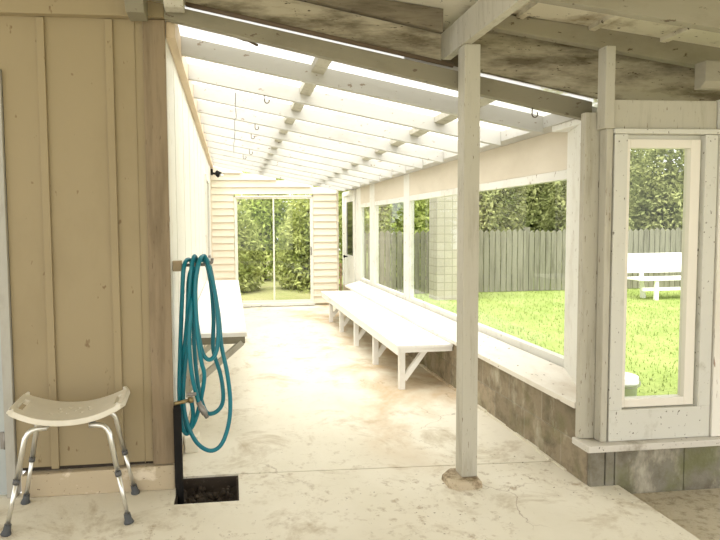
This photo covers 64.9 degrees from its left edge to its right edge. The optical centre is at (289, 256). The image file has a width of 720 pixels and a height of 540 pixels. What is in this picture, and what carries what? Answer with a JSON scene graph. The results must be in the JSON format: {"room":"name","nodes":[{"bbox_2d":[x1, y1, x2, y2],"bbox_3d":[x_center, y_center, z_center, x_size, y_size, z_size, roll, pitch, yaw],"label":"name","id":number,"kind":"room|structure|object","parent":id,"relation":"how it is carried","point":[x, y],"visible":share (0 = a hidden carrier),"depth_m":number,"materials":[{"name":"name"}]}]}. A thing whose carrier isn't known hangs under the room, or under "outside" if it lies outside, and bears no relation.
{"room":"sunroom","nodes":[
{"label":"sunroom","id":0,"kind":"room"},
{"bbox_2d":[0,16,173,470],"bbox_3d":[-2.469,-0.316,2.763,3.688,3.164,0.122,-1,3,-6],"label":"wall","id":1,"kind":"structure","parent":0,"point":[85,99],"depth_m":2.88,"materials":[{"name":"beige paint"}]},
{"bbox_2d":[0,70,22,497],"bbox_3d":[-1.866,0.164,2.845,0.868,2.185,0.100,-1,3,-6],"label":"door","id":2,"kind":"structure","parent":1,"relation":"in","point":[8,443],"depth_m":2.86,"materials":[{"name":"blue paint"}]},
{"bbox_2d":[0,0,164,19],"bbox_3d":[-2.475,-1.536,2.629,3.688,0.712,0.049,-1,3,-6],"label":"trim","id":3,"kind":"structure","parent":1,"relation":"attached to","point":[109,9],"depth_m":2.78,"materials":[{"name":"beige paint"}]},
{"bbox_2d":[21,463,174,497],"bbox_3d":[-1.008,1.174,2.999,0.783,0.132,0.130,-1,3,-6],"label":"baseboard","id":4,"kind":"structure","parent":1,"relation":"attached to","point":[89,480],"depth_m":2.94,"materials":[{"name":"beige concrete"}]},
{"bbox_2d":[124,0,147,20],"bbox_3d":[-0.749,-1.264,2.726,0.088,0.175,0.153,-1,3,-6],"label":"beam","id":5,"kind":"structure","parent":1,"relation":"attached to","point":[136,10],"depth_m":2.69,"materials":[{"name":"paint"}]},
{"bbox_2d":[172,258,213,270],"bbox_3d":[-0.526,0.041,3.048,0.220,0.068,0.050,-1,3,-6],"label":"hanger","id":6,"kind":"object","parent":1,"relation":"attached to","point":[176,264],"visible":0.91,"depth_m":3.02,"materials":[{"name":"beige wood"}]},
{"bbox_2d":[177,254,231,452],"bbox_3d":[-0.470,0.530,3.072,0.297,1.096,0.165,-1,3,-6],"label":"garden hose","id":7,"kind":"object","parent":6,"relation":"hanging from","point":[185,348],"visible":0.98,"depth_m":3.05,"materials":[{"name":"rubber"}]},
{"bbox_2d":[164,8,591,119],"bbox_3d":[0.512,-1.010,2.963,2.300,0.556,0.046,-1,3,-6],"label":"header beam","id":8,"kind":"structure","parent":1,"relation":"attached to","point":[549,102],"depth_m":2.94,"materials":[{"name":"paint"}]},
{"bbox_2d":[163,0,184,12],"bbox_3d":[-0.568,-1.295,2.740,0.095,0.158,0.105,-1,3,-6],"label":"beam","id":9,"kind":"structure","parent":8,"relation":"attached to","point":[175,6],"depth_m":2.72,"materials":[{"name":"paint"}]},
{"bbox_2d":[185,0,440,59],"bbox_3d":[0.099,-1.239,2.910,1.415,0.424,0.030,-1,3,-6],"label":"ceiling","id":10,"kind":"structure","parent":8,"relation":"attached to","point":[300,14],"depth_m":2.91,"materials":[{"name":"brown wood"}]},
{"bbox_2d":[298,0,442,33],"bbox_3d":[0.189,-1.313,2.895,1.235,0.270,0.043,-1,3,-6],"label":"board","id":11,"kind":"object","parent":10,"relation":"attached to","point":[426,18],"visible":1,"depth_m":2.92,"materials":[{"name":"brown wood"}]},
{"bbox_2d":[185,2,453,67],"bbox_3d":[0.171,-1.139,2.882,1.395,0.298,0.024,-1,3,-6],"label":"conduit","id":12,"kind":"object","parent":8,"relation":"attached to","point":[190,5],"visible":1,"depth_m":2.87,"materials":[{"name":"white metal"}]},
{"bbox_2d":[311,57,331,74],"bbox_3d":[0.184,-1.106,3.143,0.075,0.059,0.392,-1,3,-6],"label":"blocking","id":13,"kind":"object","parent":8,"relation":"attached to","point":[319,65],"visible":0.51,"depth_m":3.20,"materials":[{"name":"paint"}]},
{"bbox_2d":[480,97,495,107],"bbox_3d":[1.145,-0.932,3.256,0.075,0.059,0.392,-1,3,-6],"label":"blocking","id":14,"kind":"object","parent":8,"relation":"attached to","point":[483,101],"visible":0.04,"depth_m":3.27,"materials":[{"name":"paint"}]},
{"bbox_2d":[472,31,719,100],"bbox_3d":[1.944,-1.071,3.118,2.038,0.477,0.030,-1,3,-6],"label":"ceiling","id":15,"kind":"structure","parent":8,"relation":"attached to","point":[566,68],"depth_m":3.06,"materials":[{"name":"brown wood"}]},
{"bbox_2d":[165,21,211,444],"bbox_3d":[-1.025,-0.196,6.227,0.090,2.500,6.595,-1,3,-6],"label":"wall","id":16,"kind":"structure","parent":0,"point":[188,165],"depth_m":3.77,"materials":[{"name":"white paint"}]},
{"bbox_2d":[166,22,212,167],"bbox_3d":[-0.967,-1.376,6.148,0.048,0.133,6.595,-1,3,-6],"label":"board","id":17,"kind":"object","parent":16,"relation":"attached to","point":[173,36],"visible":0.68,"depth_m":3.65,"materials":[{"name":"beige paint"}]},
{"bbox_2d":[182,345,204,453],"bbox_3d":[-0.982,1.022,6.341,0.030,0.055,6.513,-1,3,-6],"label":"baseboard","id":18,"kind":"structure","parent":16,"relation":"attached to","point":[189,416],"depth_m":4.02,"materials":[{"name":"white wood"}]},
{"bbox_2d":[205,174,210,280],"bbox_3d":[-1.105,-0.073,7.684,0.055,2.030,0.900,-1,3,-6],"label":"door","id":19,"kind":"structure","parent":16,"relation":"in","point":[207,205],"depth_m":7.30,"materials":[{"name":"white paint"}]},
{"bbox_2d":[186,280,246,397],"bbox_3d":[-0.671,0.607,5.421,0.404,0.420,3.560,-1,3,-6],"label":"bench","id":20,"kind":"object","parent":16,"relation":"attached to","point":[234,331],"visible":0.73,"depth_m":4.23,"materials":[{"name":"white paint"}]},
{"bbox_2d":[210,169,223,176],"bbox_3d":[-1.209,-1.385,9.258,0.221,0.148,0.108,-1,3,2],"label":"floodlight","id":21,"kind":"object","parent":16,"relation":"attached to","point":[217,173],"visible":1,"depth_m":9.24,"materials":[{"name":"black plastic"}]},
{"bbox_2d":[210,167,336,304],"bbox_3d":[-0.281,-0.350,9.668,2.185,2.400,0.146,-1,3,-6],"label":"wall","id":22,"kind":"structure","parent":0,"point":[223,189],"depth_m":9.56,"materials":[{"name":"beige paint"}]},
{"bbox_2d":[234,195,314,306],"bbox_3d":[-0.270,-0.106,9.628,1.390,1.893,0.135,-1,3,-6],"label":"door","id":23,"kind":"structure","parent":22,"relation":"in","point":[251,303],"depth_m":9.62,"materials":[{"name":"white paint"}]},
{"bbox_2d":[336,190,338,290],"bbox_3d":[0.823,-0.199,9.793,0.029,2.060,0.150,-1,3,-6],"label":"trim","id":24,"kind":"structure","parent":22,"relation":"attached to","point":[337,214],"depth_m":9.72,"materials":[{"name":"beige paint"}]},
{"bbox_2d":[241,253,328,304],"bbox_3d":[3.138,1.025,8.454,36.000,0.220,44.000,-1,3,-6],"label":"ground","id":25,"kind":"structure","parent":0,"point":[266,291],"depth_m":11.69,"materials":[{"name":"green plant"}]},
{"bbox_2d":[234,194,269,293],"bbox_3d":[-1.365,-0.351,12.114,1.569,3.158,1.692,2,4,40],"label":"shrub","id":26,"kind":"object","parent":25,"relation":"on","point":[248,249],"visible":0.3,"depth_m":11.93,"materials":[{"name":"green plant"}]},
{"bbox_2d":[235,171,307,280],"bbox_3d":[-0.625,-0.991,14.573,1.878,4.110,2.131,2,4,35],"label":"tree","id":27,"kind":"object","parent":25,"relation":"on","point":[262,209],"visible":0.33,"depth_m":14.14,"materials":[{"name":"green plant"}]},
{"bbox_2d":[275,185,342,293],"bbox_3d":[0.368,-0.377,12.243,1.692,3.158,1.569,1,4,27],"label":"shrub","id":28,"kind":"object","parent":25,"relation":"on","point":[294,249],"visible":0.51,"depth_m":12.04,"materials":[{"name":"green plant"}]},
{"bbox_2d":[339,263,341,290],"bbox_3d":[0.899,0.466,10.687,0.180,0.690,0.045,-1,3,-6],"label":"frame","id":29,"kind":"object","parent":25,"relation":"on","point":[340,264],"visible":0.31,"depth_m":10.68,"materials":[{"name":"brown wood"}]},
{"bbox_2d":[0,305,699,539],"bbox_3d":[-1.339,1.277,3.463,6.030,0.120,12.220,-1,3,-6],"label":"floor","id":30,"kind":"structure","parent":0,"point":[323,442],"depth_m":3.18,"materials":[{"name":"concrete"}]},
{"bbox_2d":[0,386,139,536],"bbox_3d":[-1.057,0.969,2.733,0.590,0.581,0.347,-1,3,-10],"label":"stool","id":31,"kind":"object","parent":30,"relation":"on","point":[40,412],"visible":1,"depth_m":2.65,"materials":[{"name":"beige plastic"}]},
{"bbox_2d":[184,431,199,452],"bbox_3d":[-0.611,1.157,3.504,0.090,0.100,0.118,-1,3,-6],"label":"stub","id":32,"kind":"object","parent":30,"relation":"on","point":[190,446],"visible":0.72,"depth_m":3.45,"materials":[{"name":"beige concrete"}]},
{"bbox_2d":[174,476,238,504],"bbox_3d":[-0.437,1.389,2.997,0.330,0.290,0.310,-1,3,-6],"label":"pit","id":33,"kind":"object","parent":30,"relation":"in","point":[225,488],"visible":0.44,"depth_m":3.11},
{"bbox_2d":[173,392,195,503],"bbox_3d":[-0.544,1.033,2.980,0.078,0.627,0.156,1,4,31],"label":"standpipe","id":34,"kind":"object","parent":33,"relation":"in","point":[177,416],"visible":0.94,"depth_m":2.93,"materials":[{"name":"black plastic"}]},
{"bbox_2d":[174,392,195,405],"bbox_3d":[-0.556,0.755,2.982,0.115,0.071,0.123,-1,3,-6],"label":"tap","id":35,"kind":"object","parent":34,"relation":"on","point":[190,399],"depth_m":2.96,"materials":[{"name":"metal"}]},
{"bbox_2d":[321,291,452,389],"bbox_3d":[0.927,0.819,6.638,0.480,0.385,3.910,-1,3,-6],"label":"bench","id":36,"kind":"object","parent":30,"relation":"on","point":[396,333],"visible":1,"depth_m":5.58,"materials":[{"name":"white paint"}]},
{"bbox_2d":[442,44,481,490],"bbox_3d":[0.914,0.066,2.971,0.190,2.327,0.201,-1,3,-6],"label":"post","id":37,"kind":"object","parent":30,"relation":"on","point":[464,476],"visible":1,"depth_m":2.95,"materials":[{"name":"paint"}]},
{"bbox_2d":[441,0,529,59],"bbox_3d":[1.152,-1.047,0.655,0.048,0.152,5.170,-1,3,-6],"label":"beam","id":38,"kind":"structure","parent":37,"relation":"on","point":[480,18],"depth_m":2.74,"materials":[{"name":"paint"}]},
{"bbox_2d":[441,30,457,66],"bbox_3d":[0.831,-1.172,3.243,0.340,0.326,0.028,-1,3,-6],"label":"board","id":39,"kind":"object","parent":38,"relation":"attached to","point":[454,60],"visible":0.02,"depth_m":3.24,"materials":[{"name":"brown wood"}]},
{"bbox_2d":[148,0,597,150],"bbox_3d":[0.251,-1.237,6.314,2.720,0.550,6.820,-1,3,-6],"label":"roof panel","id":40,"kind":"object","parent":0,"point":[186,31],"depth_m":3.35,"materials":[{"name":"white plastic"}]},
{"bbox_2d":[239,39,257,46],"bbox_3d":[-0.335,-1.198,3.010,0.341,0.100,0.024,-2,3,-18],"label":"twig","id":41,"kind":"object","parent":40,"relation":"attached to","point":[253,43],"visible":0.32,"depth_m":3.05,"materials":[{"name":"wood"}]},
{"bbox_2d":[213,162,344,191],"bbox_3d":[-0.172,-1.367,9.404,2.225,0.544,0.044,-1,3,-6],"label":"rafter","id":42,"kind":"object","parent":40,"relation":"attached to","point":[214,163],"visible":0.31,"depth_m":9.38,"materials":[{"name":"white paint"}]},
{"bbox_2d":[212,158,351,189],"bbox_3d":[-0.113,-1.337,8.858,2.225,0.544,0.044,-1,3,-6],"label":"rafter","id":43,"kind":"object","parent":40,"relation":"attached to","point":[213,159],"visible":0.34,"depth_m":8.84,"materials":[{"name":"white paint"}]},
{"bbox_2d":[210,153,359,186],"bbox_3d":[-0.054,-1.306,8.312,2.225,0.544,0.044,-1,3,-6],"label":"rafter","id":44,"kind":"object","parent":40,"relation":"attached to","point":[216,156],"visible":0.56,"depth_m":8.29,"materials":[{"name":"white paint"}]},
{"bbox_2d":[209,148,368,184],"bbox_3d":[0.004,-1.276,7.766,2.225,0.544,0.044,-1,3,-6],"label":"rafter","id":45,"kind":"object","parent":40,"relation":"attached to","point":[211,150],"visible":0.56,"depth_m":7.75,"materials":[{"name":"white paint"}]},
{"bbox_2d":[207,141,379,181],"bbox_3d":[0.063,-1.245,7.220,2.225,0.544,0.044,-1,3,-6],"label":"rafter","id":46,"kind":"object","parent":40,"relation":"attached to","point":[214,145],"visible":0.56,"depth_m":7.20,"materials":[{"name":"white paint"}]},
{"bbox_2d":[206,134,391,177],"bbox_3d":[0.122,-1.215,6.674,2.225,0.544,0.044,-1,3,-6],"label":"rafter","id":47,"kind":"object","parent":40,"relation":"attached to","point":[212,138],"visible":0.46,"depth_m":6.65,"materials":[{"name":"white paint"}]},
{"bbox_2d":[203,124,405,173],"bbox_3d":[0.181,-1.184,6.128,2.225,0.544,0.044,-1,3,-6],"label":"rafter","id":48,"kind":"object","parent":40,"relation":"attached to","point":[207,129],"visible":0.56,"depth_m":6.11,"materials":[{"name":"white paint"}]},
{"bbox_2d":[201,113,422,168],"bbox_3d":[0.240,-1.154,5.582,2.225,0.544,0.044,-1,3,-6],"label":"rafter","id":49,"kind":"object","parent":40,"relation":"attached to","point":[206,119],"visible":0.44,"depth_m":5.56,"materials":[{"name":"white paint"}]},
{"bbox_2d":[197,99,442,162],"bbox_3d":[0.298,-1.123,5.036,2.225,0.544,0.044,-1,3,-6],"label":"rafter","id":50,"kind":"object","parent":40,"relation":"attached to","point":[205,107],"visible":0.91,"depth_m":5.01,"materials":[{"name":"white paint"}]},
{"bbox_2d":[279,129,287,133],"bbox_3d":[-0.045,-1.225,5.271,0.075,0.059,0.506,-1,3,-6],"label":"blocking","id":51,"kind":"object","parent":50,"relation":"attached to","point":[280,131],"visible":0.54,"depth_m":5.43,"materials":[{"name":"paint"}]},
{"bbox_2d":[284,117,294,123],"bbox_3d":[0.014,-1.195,4.725,0.075,0.059,0.506,-1,3,-6],"label":"blocking","id":52,"kind":"object","parent":50,"relation":"attached to","point":[286,120],"visible":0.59,"depth_m":4.87,"materials":[{"name":"paint"}]},
{"bbox_2d":[375,149,385,153],"bbox_3d":[0.916,-1.051,5.384,0.075,0.059,0.506,-1,3,-6],"label":"blocking","id":53,"kind":"object","parent":50,"relation":"attached to","point":[376,150],"visible":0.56,"depth_m":5.55,"materials":[{"name":"paint"}]},
{"bbox_2d":[390,140,404,145],"bbox_3d":[0.975,-1.020,4.838,0.075,0.059,0.506,-1,3,-6],"label":"blocking","id":54,"kind":"object","parent":50,"relation":"attached to","point":[392,142],"visible":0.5,"depth_m":4.99,"materials":[{"name":"paint"}]},
{"bbox_2d":[193,83,457,153],"bbox_3d":[0.357,-1.093,4.490,2.225,0.544,0.044,-1,3,-6],"label":"rafter","id":55,"kind":"object","parent":40,"relation":"attached to","point":[201,92],"visible":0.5,"depth_m":4.46,"materials":[{"name":"white paint"}]},
{"bbox_2d":[188,63,500,145],"bbox_3d":[0.416,-1.062,3.944,2.225,0.544,0.044,-1,3,-6],"label":"rafter","id":56,"kind":"object","parent":40,"relation":"attached to","point":[197,73],"visible":0.99,"depth_m":3.91,"materials":[{"name":"white paint"}]},
{"bbox_2d":[233,90,235,147],"bbox_3d":[-0.544,-1.225,5.494,0.017,0.029,3.300,-1,3,-6],"label":"cord","id":57,"kind":"object","parent":56,"relation":"hanging from","point":[235,90],"visible":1,"depth_m":4.64,"materials":[{"name":"grey plastic"}]},
{"bbox_2d":[291,102,303,111],"bbox_3d":[0.072,-1.164,4.179,0.075,0.059,0.506,-1,3,-6],"label":"blocking","id":58,"kind":"object","parent":56,"relation":"attached to","point":[294,106],"visible":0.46,"depth_m":4.31,"materials":[{"name":"paint"}]},
{"bbox_2d":[410,128,428,136],"bbox_3d":[1.034,-0.990,4.292,0.075,0.059,0.506,-1,3,-6],"label":"blocking","id":59,"kind":"object","parent":56,"relation":"attached to","point":[414,132],"visible":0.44,"depth_m":4.42,"materials":[{"name":"paint"}]},
{"bbox_2d":[181,36,542,133],"bbox_3d":[0.475,-1.032,3.398,2.225,0.544,0.044,-1,3,-6],"label":"rafter","id":60,"kind":"object","parent":40,"relation":"attached to","point":[193,48],"visible":0.98,"depth_m":3.37,"materials":[{"name":"white paint"}]},
{"bbox_2d":[300,82,316,95],"bbox_3d":[0.131,-1.134,3.633,0.075,0.059,0.506,-1,3,-6],"label":"blocking","id":61,"kind":"object","parent":60,"relation":"attached to","point":[305,88],"visible":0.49,"depth_m":3.73,"materials":[{"name":"paint"}]},
{"bbox_2d":[434,113,457,124],"bbox_3d":[1.093,-0.959,3.746,0.075,0.059,0.506,-1,3,-6],"label":"blocking","id":62,"kind":"object","parent":60,"relation":"attached to","point":[442,118],"visible":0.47,"depth_m":3.86,"materials":[{"name":"paint"}]},
{"bbox_2d":[343,284,587,484],"bbox_3d":[1.346,0.882,6.200,0.278,0.500,6.475,-1,3,-6],"label":"wall","id":63,"kind":"structure","parent":0,"point":[546,423],"depth_m":3.59,"materials":[{"name":"concrete"}]},
{"bbox_2d":[342,189,355,283],"bbox_3d":[1.044,-0.164,9.840,0.150,1.980,0.988,-1,3,-6],"label":"door","id":64,"kind":"structure","parent":63,"relation":"in","point":[348,197],"depth_m":9.85,"materials":[{"name":"white paint"}]},
{"bbox_2d":[356,188,363,281],"bbox_3d":[1.147,-0.344,9.170,0.062,1.554,0.340,-1,3,-6],"label":"trim","id":65,"kind":"structure","parent":63,"relation":"attached to","point":[358,190],"depth_m":9.11,"materials":[{"name":"white paint"}]},
{"bbox_2d":[361,185,369,284],"bbox_3d":[1.195,-0.318,8.709,0.055,1.554,0.590,-1,3,-6],"label":"window","id":66,"kind":"structure","parent":63,"relation":"in","point":[365,191],"depth_m":8.83,"materials":[{"name":"white paint"}]},
{"bbox_2d":[370,184,378,286],"bbox_3d":[1.243,-0.294,8.277,0.062,1.554,0.280,-1,3,-6],"label":"trim","id":67,"kind":"structure","parent":63,"relation":"attached to","point":[372,186],"depth_m":8.22,"materials":[{"name":"white paint"}]},
{"bbox_2d":[374,175,403,299],"bbox_3d":[1.330,-0.248,7.458,0.055,1.554,1.370,-1,3,-6],"label":"window","id":68,"kind":"structure","parent":63,"relation":"in","point":[390,191],"depth_m":7.52,"materials":[{"name":"white paint"}]},
{"bbox_2d":[404,174,413,301],"bbox_3d":[1.416,-0.205,6.673,0.062,1.554,0.210,-1,3,-6],"label":"trim","id":69,"kind":"structure","parent":63,"relation":"attached to","point":[406,177],"depth_m":6.63,"materials":[{"name":"white paint"}]},
{"bbox_2d":[409,159,457,321],"bbox_3d":[1.501,-0.159,5.864,0.055,1.554,1.420,-1,3,-6],"label":"window","id":70,"kind":"structure","parent":63,"relation":"in","point":[441,180],"depth_m":5.84,"materials":[{"name":"white paint"}]},
{"bbox_2d":[345,281,575,407],"bbox_3d":[1.328,0.602,6.044,0.233,0.097,6.050,-1,3,-6],"label":"window ledge","id":71,"kind":"object","parent":63,"relation":"on","point":[552,379],"visible":0.68,"depth_m":4.08,"materials":[{"name":"paint"}]},
{"bbox_2d":[478,132,567,367],"bbox_3d":[1.672,-0.071,4.278,0.055,1.554,1.575,-1,3,-6],"label":"window","id":72,"kind":"structure","parent":63,"relation":"in","point":[540,159],"depth_m":3.98,"materials":[{"name":"white paint"}]},
{"bbox_2d":[552,119,580,384],"bbox_3d":[1.714,-0.015,3.278,0.175,1.555,0.423,-1,3,-6],"label":"trim","id":73,"kind":"structure","parent":63,"relation":"attached to","point":[573,127],"depth_m":3.32,"materials":[{"name":"white paint"}]},
{"bbox_2d":[345,151,457,189],"bbox_3d":[1.169,-1.039,7.020,0.347,0.074,4.871,-1,3,-6],"label":"plate","id":74,"kind":"object","parent":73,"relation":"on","point":[447,156],"depth_m":5.98,"materials":[{"name":"white paint"}]},
{"bbox_2d":[480,114,574,152],"bbox_3d":[1.506,-0.863,3.866,0.350,0.074,1.594,-1,3,-6],"label":"plate","id":75,"kind":"object","parent":73,"relation":"on","point":[510,135],"depth_m":3.82,"materials":[{"name":"white paint"}]},
{"bbox_2d":[277,252,679,395],"bbox_3d":[10.252,0.371,17.700,19.870,0.120,27.090,-1,3,-6],"label":"lawn","id":76,"kind":"structure","parent":0,"point":[638,339],"depth_m":7.84,"materials":[{"name":"green plant"}]},
{"bbox_2d":[338,190,369,274],"bbox_3d":[1.581,-1.932,15.581,2.537,4.909,2.236,-1,3,-4],"label":"tree","id":77,"kind":"object","parent":76,"relation":"on","point":[339,192],"visible":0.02,"depth_m":15.34,"materials":[{"name":"green plant"}]},
{"bbox_2d":[348,190,428,286],"bbox_3d":[2.351,-1.281,12.646,2.030,3.927,1.788,-1,3,-6],"label":"tree","id":78,"kind":"object","parent":76,"relation":"on","point":[391,216],"visible":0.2,"depth_m":12.33,"materials":[{"name":"green plant"}]},
{"bbox_2d":[429,195,456,299],"bbox_3d":[3.088,-0.404,10.585,0.880,2.390,0.480,-1,3,-6],"label":"pier","id":79,"kind":"object","parent":76,"relation":"on","point":[442,210],"visible":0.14,"depth_m":10.39,"materials":[{"name":"white tile"}]},
{"bbox_2d":[479,185,534,285],"bbox_3d":[4.652,-1.514,12.826,2.071,4.366,1.910,-2,4,-24],"label":"conifer","id":80,"kind":"object","parent":76,"relation":"on","point":[499,209],"visible":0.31,"depth_m":12.33,"materials":[{"name":"green plant"}]},
{"bbox_2d":[364,227,681,293],"bbox_3d":[6.938,0.012,11.882,11.817,1.330,0.153,-1,3,-6],"label":"picket fence","id":81,"kind":"object","parent":76,"relation":"on","point":[531,250],"visible":0.41,"depth_m":11.57,"materials":[{"name":"grey wood"}]},
{"bbox_2d":[506,183,566,271],"bbox_3d":[7.150,-2.286,16.419,2.589,5.458,2.387,-2,4,-24],"label":"conifer","id":82,"kind":"object","parent":76,"relation":"on","point":[536,204],"visible":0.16,"depth_m":15.70,"materials":[{"name":"green plant"}]},
{"bbox_2d":[539,180,636,279],"bbox_3d":[6.814,-1.554,13.122,2.071,4.366,1.910,-2,3,-16],"label":"conifer","id":83,"kind":"object","parent":76,"relation":"on","point":[556,211],"visible":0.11,"depth_m":12.90,"materials":[{"name":"green plant"}]},
{"bbox_2d":[624,372,640,396],"bbox_3d":[2.594,1.040,4.411,0.292,0.222,0.283,-1,3,-6],"label":"bucket","id":84,"kind":"object","parent":76,"relation":"on","point":[631,380],"visible":0.36,"depth_m":4.30,"materials":[{"name":"white plastic"}]},
{"bbox_2d":[628,149,662,230],"bbox_3d":[9.899,-2.337,16.790,2.589,5.458,2.387,-2,4,-22],"label":"conifer","id":85,"kind":"object","parent":76,"relation":"on","point":[631,150],"visible":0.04,"depth_m":16.08,"materials":[{"name":"green plant"}]},
{"bbox_2d":[627,253,681,299],"bbox_3d":[7.227,0.345,10.372,2.040,0.830,0.450,-1,3,-6],"label":"garden bench","id":86,"kind":"object","parent":76,"relation":"on","point":[641,263],"visible":0.48,"depth_m":10.48,"materials":[{"name":"white paint"}]},
{"bbox_2d":[629,149,684,246],"bbox_3d":[9.104,-1.588,13.300,2.071,4.366,1.910,-2,3,-21],"label":"conifer","id":87,"kind":"object","parent":76,"relation":"on","point":[666,213],"visible":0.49,"depth_m":13.12,"materials":[{"name":"green plant"}]},
{"bbox_2d":[391,0,719,47],"bbox_3d":[0.024,-1.305,0.509,8.200,1.055,5.350,-1,3,-6],"label":"ceiling","id":88,"kind":"structure","parent":0,"point":[452,9],"depth_m":2.90,"materials":[{"name":"beige wood"}]},
{"bbox_2d":[490,15,719,67],"bbox_3d":[1.954,-1.109,3.031,2.034,0.369,0.047,-1,3,-6],"label":"soffit beam","id":89,"kind":"structure","parent":88,"relation":"attached to","point":[679,53],"depth_m":2.98,"materials":[{"name":"paint"}]},
{"bbox_2d":[530,0,719,32],"bbox_3d":[2.363,-1.028,2.521,2.732,0.502,0.045,-1,3,-6],"label":"roof beam","id":90,"kind":"structure","parent":88,"relation":"attached to","point":[704,15],"depth_m":2.42,"materials":[{"name":"paint"}]},
{"bbox_2d":[694,60,719,89],"bbox_3d":[2.237,-0.924,2.859,0.315,0.132,0.070,-1,3,-6],"label":"beam","id":91,"kind":"structure","parent":88,"relation":"attached to","point":[707,73],"depth_m":2.82,"materials":[{"name":"paint"}]},
{"bbox_2d":[587,446,719,493],"bbox_3d":[2.334,1.149,3.136,1.532,0.295,0.200,-1,3,-6],"label":"wall","id":92,"kind":"structure","parent":0,"point":[692,468],"depth_m":3.00,"materials":[{"name":"concrete"}]},
{"bbox_2d":[572,436,719,452],"bbox_3d":[1.933,0.988,3.041,0.805,0.036,0.205,-1,3,-6],"label":"sill","id":93,"kind":"structure","parent":92,"relation":"on","point":[589,445],"depth_m":2.95,"materials":[{"name":"paint"}]},
{"bbox_2d":[575,112,600,438],"bbox_3d":[1.592,0.110,2.975,0.110,1.727,0.038,-1,3,-6],"label":"post","id":94,"kind":"object","parent":93,"relation":"on","point":[590,136],"visible":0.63,"depth_m":2.96,"materials":[{"name":"paint"}]},
{"bbox_2d":[594,46,615,441],"bbox_3d":[1.630,-0.047,2.915,0.054,2.047,0.064,-1,3,-6],"label":"slim post","id":95,"kind":"object","parent":93,"relation":"on","point":[606,55],"visible":1,"depth_m":2.90,"materials":[{"name":"paint"}]},
{"bbox_2d":[606,100,719,441],"bbox_3d":[1.958,0.078,2.968,0.600,1.784,0.085,-1,3,-6],"label":"window","id":96,"kind":"structure","parent":92,"relation":"in","point":[690,126],"depth_m":2.95,"materials":[{"name":"paint"}]},
{"bbox_2d":[709,100,719,435],"bbox_3d":[2.323,0.069,3.008,0.144,1.790,0.083,-1,3,-6],"label":"trim","id":97,"kind":"structure","parent":92,"relation":"attached to","point":[714,413],"depth_m":2.98,"materials":[{"name":"white paint"}]},
{"bbox_2d":[632,488,719,539],"bbox_3d":[5.496,1.391,0.717,6.965,0.080,5.295,-1,3,-6],"label":"slab","id":98,"kind":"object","parent":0,"point":[697,512],"depth_m":2.83,"materials":[{"name":"beige concrete"}]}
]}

